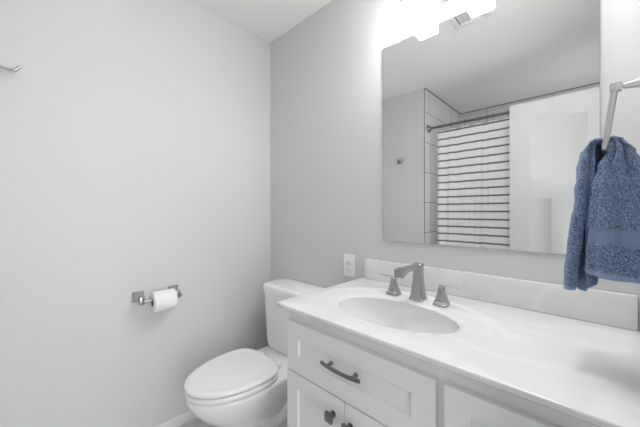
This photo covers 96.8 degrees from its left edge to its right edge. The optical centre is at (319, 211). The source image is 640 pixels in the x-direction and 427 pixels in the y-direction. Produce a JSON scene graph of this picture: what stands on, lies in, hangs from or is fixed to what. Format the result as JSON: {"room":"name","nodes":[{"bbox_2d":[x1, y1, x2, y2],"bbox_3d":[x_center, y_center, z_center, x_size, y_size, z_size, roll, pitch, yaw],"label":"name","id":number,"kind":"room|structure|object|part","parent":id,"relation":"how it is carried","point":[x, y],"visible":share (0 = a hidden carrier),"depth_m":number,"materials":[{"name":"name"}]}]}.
{"room":"bathroom","nodes":[
{"label":"bathroom","id":0,"kind":"room"},
{"bbox_2d":[0,0,269,426],"bbox_3d":[-0.891,-0.009,1.592,0.100,2.440,1.620,0,0,44],"label":"wall","id":1,"kind":"structure","parent":0,"point":[135,134],"depth_m":1.41,"materials":[{"name":"white paint"}]},
{"bbox_2d":[0,65,20,71],"bbox_3d":[-1.248,-0.555,1.113,0.116,0.052,0.048,0,0,-33],"label":"robe hook","id":2,"kind":"object","parent":1,"relation":"attached to","point":[18,67],"visible":1,"depth_m":1.11,"materials":[{"name":"silver metal"}]},
{"bbox_2d":[132,285,181,305],"bbox_3d":[-0.852,0.437,1.500,0.083,0.053,0.222,0,0,44],"label":"toilet paper holder","id":3,"kind":"object","parent":1,"relation":"attached to","point":[138,296],"visible":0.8,"depth_m":1.44,"materials":[{"name":"silver metal"}]},
{"bbox_3d":[-0.911,0.437,1.439,0.083,0.053,0.052,0,0,44],"label":"post","id":4,"kind":"part","parent":3,"relation":"part of","materials":[{"name":"silver metal"}]},
{"bbox_2d":[149,288,177,312],"bbox_3d":[-0.821,0.463,1.490,0.105,0.105,0.106,0,0,44],"label":"toilet paper roll","id":5,"kind":"object","parent":3,"relation":"on","point":[167,299],"visible":0.94,"depth_m":1.46,"materials":[{"name":"white paper"}]},
{"bbox_3d":[-0.793,0.437,1.561,0.083,0.053,0.052,0,0,44],"label":"post","id":6,"kind":"part","parent":3,"relation":"part of","materials":[{"name":"silver metal"}]},
{"bbox_2d":[155,410,195,426],"bbox_3d":[-0.881,1.181,1.521,0.013,0.062,1.507,0,0,44],"label":"baseboard","id":7,"kind":"structure","parent":1,"relation":"attached to","point":[187,416],"depth_m":1.60,"materials":[{"name":"white paint"}]},
{"bbox_2d":[179,417,214,426],"bbox_3d":[-0.133,1.252,0.074,3.300,0.080,2.750,0,0,44],"label":"floor","id":8,"kind":"structure","parent":0,"point":[196,422],"depth_m":1.62,"materials":[{"name":"tile"}]},
{"bbox_2d":[184,279,323,426],"bbox_3d":[-0.334,0.827,1.514,0.436,0.770,0.738,0,0,44],"label":"toilet","id":9,"kind":"object","parent":8,"relation":"on","point":[243,387],"visible":0.73,"depth_m":1.39,"materials":[{"name":"white ceramic"}]},
{"bbox_3d":[-0.443,0.818,1.401,0.366,0.024,0.421,0,0,44],"label":"seat","id":10,"kind":"part","parent":9,"relation":"part of","materials":[{"name":"white plastic"}]},
{"bbox_3d":[-0.442,0.791,1.402,0.368,0.022,0.426,0,0,44],"label":"lid","id":11,"kind":"part","parent":9,"relation":"part of","materials":[{"name":"white plastic"}]},
{"bbox_3d":[-0.149,0.664,1.706,0.416,0.338,0.188,0,0,44],"label":"tank","id":12,"kind":"part","parent":9,"relation":"part of","materials":[{"name":"white ceramic"}]},
{"bbox_3d":[-0.149,0.468,1.705,0.436,0.052,0.206,0,0,44],"label":"tank lid","id":13,"kind":"part","parent":9,"relation":"part of","materials":[{"name":"white ceramic"}]},
{"bbox_2d":[287,297,597,426],"bbox_3d":[0.390,0.788,0.924,0.941,0.846,0.594,0,0,44],"label":"vanity cabinet","id":14,"kind":"object","parent":8,"relation":"on","point":[336,377],"visible":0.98,"depth_m":0.78,"materials":[{"name":"white paint"}]},
{"bbox_3d":[-0.018,0.837,0.963,0.268,0.518,0.020,0,0,44],"label":"door","id":15,"kind":"part","parent":14,"relation":"part of","materials":[{"name":"white paint"}]},
{"bbox_3d":[0.033,0.633,0.882,0.031,0.031,0.028,0,0,44],"label":"knob","id":16,"kind":"part","parent":14,"relation":"part of","materials":[{"name":"silver metal"}]},
{"bbox_3d":[0.060,0.477,0.852,0.150,0.015,0.032,0,0,44],"label":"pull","id":17,"kind":"part","parent":14,"relation":"part of","materials":[{"name":"silver metal"}]},
{"bbox_3d":[0.081,0.637,0.834,0.031,0.031,0.028,0,0,44],"label":"knob","id":18,"kind":"part","parent":14,"relation":"part of","materials":[{"name":"silver metal"}]},
{"bbox_3d":[0.081,0.485,0.867,0.544,0.175,0.020,0,0,44],"label":"drawer","id":19,"kind":"part","parent":14,"relation":"part of","materials":[{"name":"white paint"}]},
{"bbox_3d":[0.179,0.837,0.773,0.272,0.518,0.020,0,0,44],"label":"door","id":20,"kind":"part","parent":14,"relation":"part of","materials":[{"name":"white paint"}]},
{"bbox_2d":[276,258,639,426],"bbox_3d":[0.385,0.358,0.945,0.981,0.235,0.575,0,0,44],"label":"countertop","id":21,"kind":"structure","parent":14,"relation":"on","point":[573,353],"depth_m":0.82,"materials":[{"name":"white stone"}]},
{"bbox_2d":[340,297,458,332],"bbox_3d":[0.254,0.413,0.993,0.432,0.125,0.252,0,0,44],"label":"basin","id":22,"kind":"object","parent":21,"relation":"in","point":[406,316],"depth_m":1.09,"materials":[{"name":"ceramic"}]},
{"bbox_2d":[379,262,461,307],"bbox_3d":[0.335,0.272,1.071,0.332,0.141,0.187,0,0,44],"label":"faucet","id":23,"kind":"object","parent":21,"relation":"on","point":[418,293],"visible":1,"depth_m":1.09,"materials":[{"name":"silver metal"}]},
{"bbox_3d":[0.285,0.270,1.204,0.076,0.007,0.015,0,0,44],"label":"lever","id":24,"kind":"part","parent":23,"relation":"part of","materials":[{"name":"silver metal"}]},
{"bbox_3d":[0.307,0.308,1.183,0.049,0.068,0.049,0,0,44],"label":"handle","id":25,"kind":"part","parent":23,"relation":"part of","materials":[{"name":"silver metal"}]},
{"bbox_3d":[0.340,0.272,1.067,0.054,0.141,0.187,0,0,44],"label":"spout","id":26,"kind":"part","parent":23,"relation":"part of","materials":[{"name":"silver metal"}]},
{"bbox_3d":[0.448,0.308,1.047,0.049,0.068,0.049,0,0,44],"label":"handle","id":27,"kind":"part","parent":23,"relation":"part of","materials":[{"name":"silver metal"}]},
{"bbox_3d":[0.469,0.270,1.026,0.076,0.007,0.015,0,0,44],"label":"lever","id":28,"kind":"part","parent":23,"relation":"part of","materials":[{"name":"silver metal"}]},
{"bbox_3d":[0.407,0.478,0.553,0.318,0.160,0.020,0,0,44],"label":"drawer","id":29,"kind":"part","parent":14,"relation":"part of","materials":[{"name":"white paint"}]},
{"bbox_2d":[188,0,331,42],"bbox_3d":[-0.528,-1.268,0.456,2.200,0.080,2.750,0,0,44],"label":"ceiling","id":30,"kind":"structure","parent":0,"point":[268,20],"depth_m":1.75,"materials":[{"name":"white paint"}]},
{"bbox_2d":[270,0,639,295],"bbox_3d":[0.324,-0.009,1.475,1.810,2.440,0.100,0,0,44],"label":"wall","id":31,"kind":"structure","parent":0,"point":[326,71],"depth_m":1.56,"materials":[{"name":"white paint"}]},
{"bbox_2d":[344,254,354,276],"bbox_3d":[0.159,0.293,1.559,0.073,0.119,0.008,0,0,44],"label":"wall outlet","id":32,"kind":"object","parent":31,"relation":"attached to","point":[349,260],"visible":1,"depth_m":1.55,"materials":[{"name":"white plastic"}]},
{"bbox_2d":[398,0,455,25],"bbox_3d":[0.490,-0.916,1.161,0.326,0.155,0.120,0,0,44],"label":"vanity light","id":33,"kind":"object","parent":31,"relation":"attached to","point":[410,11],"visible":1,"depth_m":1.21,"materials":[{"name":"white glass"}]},
{"bbox_3d":[0.391,-0.863,1.225,0.086,0.050,0.074,0,0,44],"label":"lamp shade","id":34,"kind":"part","parent":33,"relation":"part of","materials":[{"name":"white glass"}]},
{"bbox_2d":[383,0,599,253],"bbox_3d":[0.588,-0.336,1.143,0.766,0.960,0.010,0,0,44],"label":"wall mirror","id":35,"kind":"object","parent":31,"relation":"attached to","point":[491,109],"visible":1,"depth_m":1.08,"materials":[{"name":"silver mirror"}]},
{"bbox_2d":[365,258,637,330],"bbox_3d":[0.577,0.291,1.146,0.944,0.101,0.020,0,0,44],"label":"backsplash","id":36,"kind":"structure","parent":31,"relation":"attached to","point":[616,309],"depth_m":0.99,"materials":[{"name":"stone"}]},
{"bbox_3d":[0.486,-0.008,0.262,0.110,2.440,1.620,0,0,44],"label":"wall","id":37,"kind":"structure","parent":0,"visible":0},
{"bbox_2d":[601,78,639,156],"bbox_3d":[0.648,-0.198,0.583,0.103,0.153,0.148,0,0,44],"label":"towel ring","id":38,"kind":"object","parent":37,"relation":"attached to","point":[615,87],"visible":0.93,"depth_m":0.56,"materials":[{"name":"grey metal"}]},
{"bbox_2d":[563,135,639,290],"bbox_3d":[0.624,0.016,0.606,0.158,0.350,0.157,0,0,44],"label":"hand towel","id":39,"kind":"object","parent":38,"relation":"hanging from","point":[603,241],"visible":1,"depth_m":0.56,"materials":[{"name":"blue fabric"}]}
]}

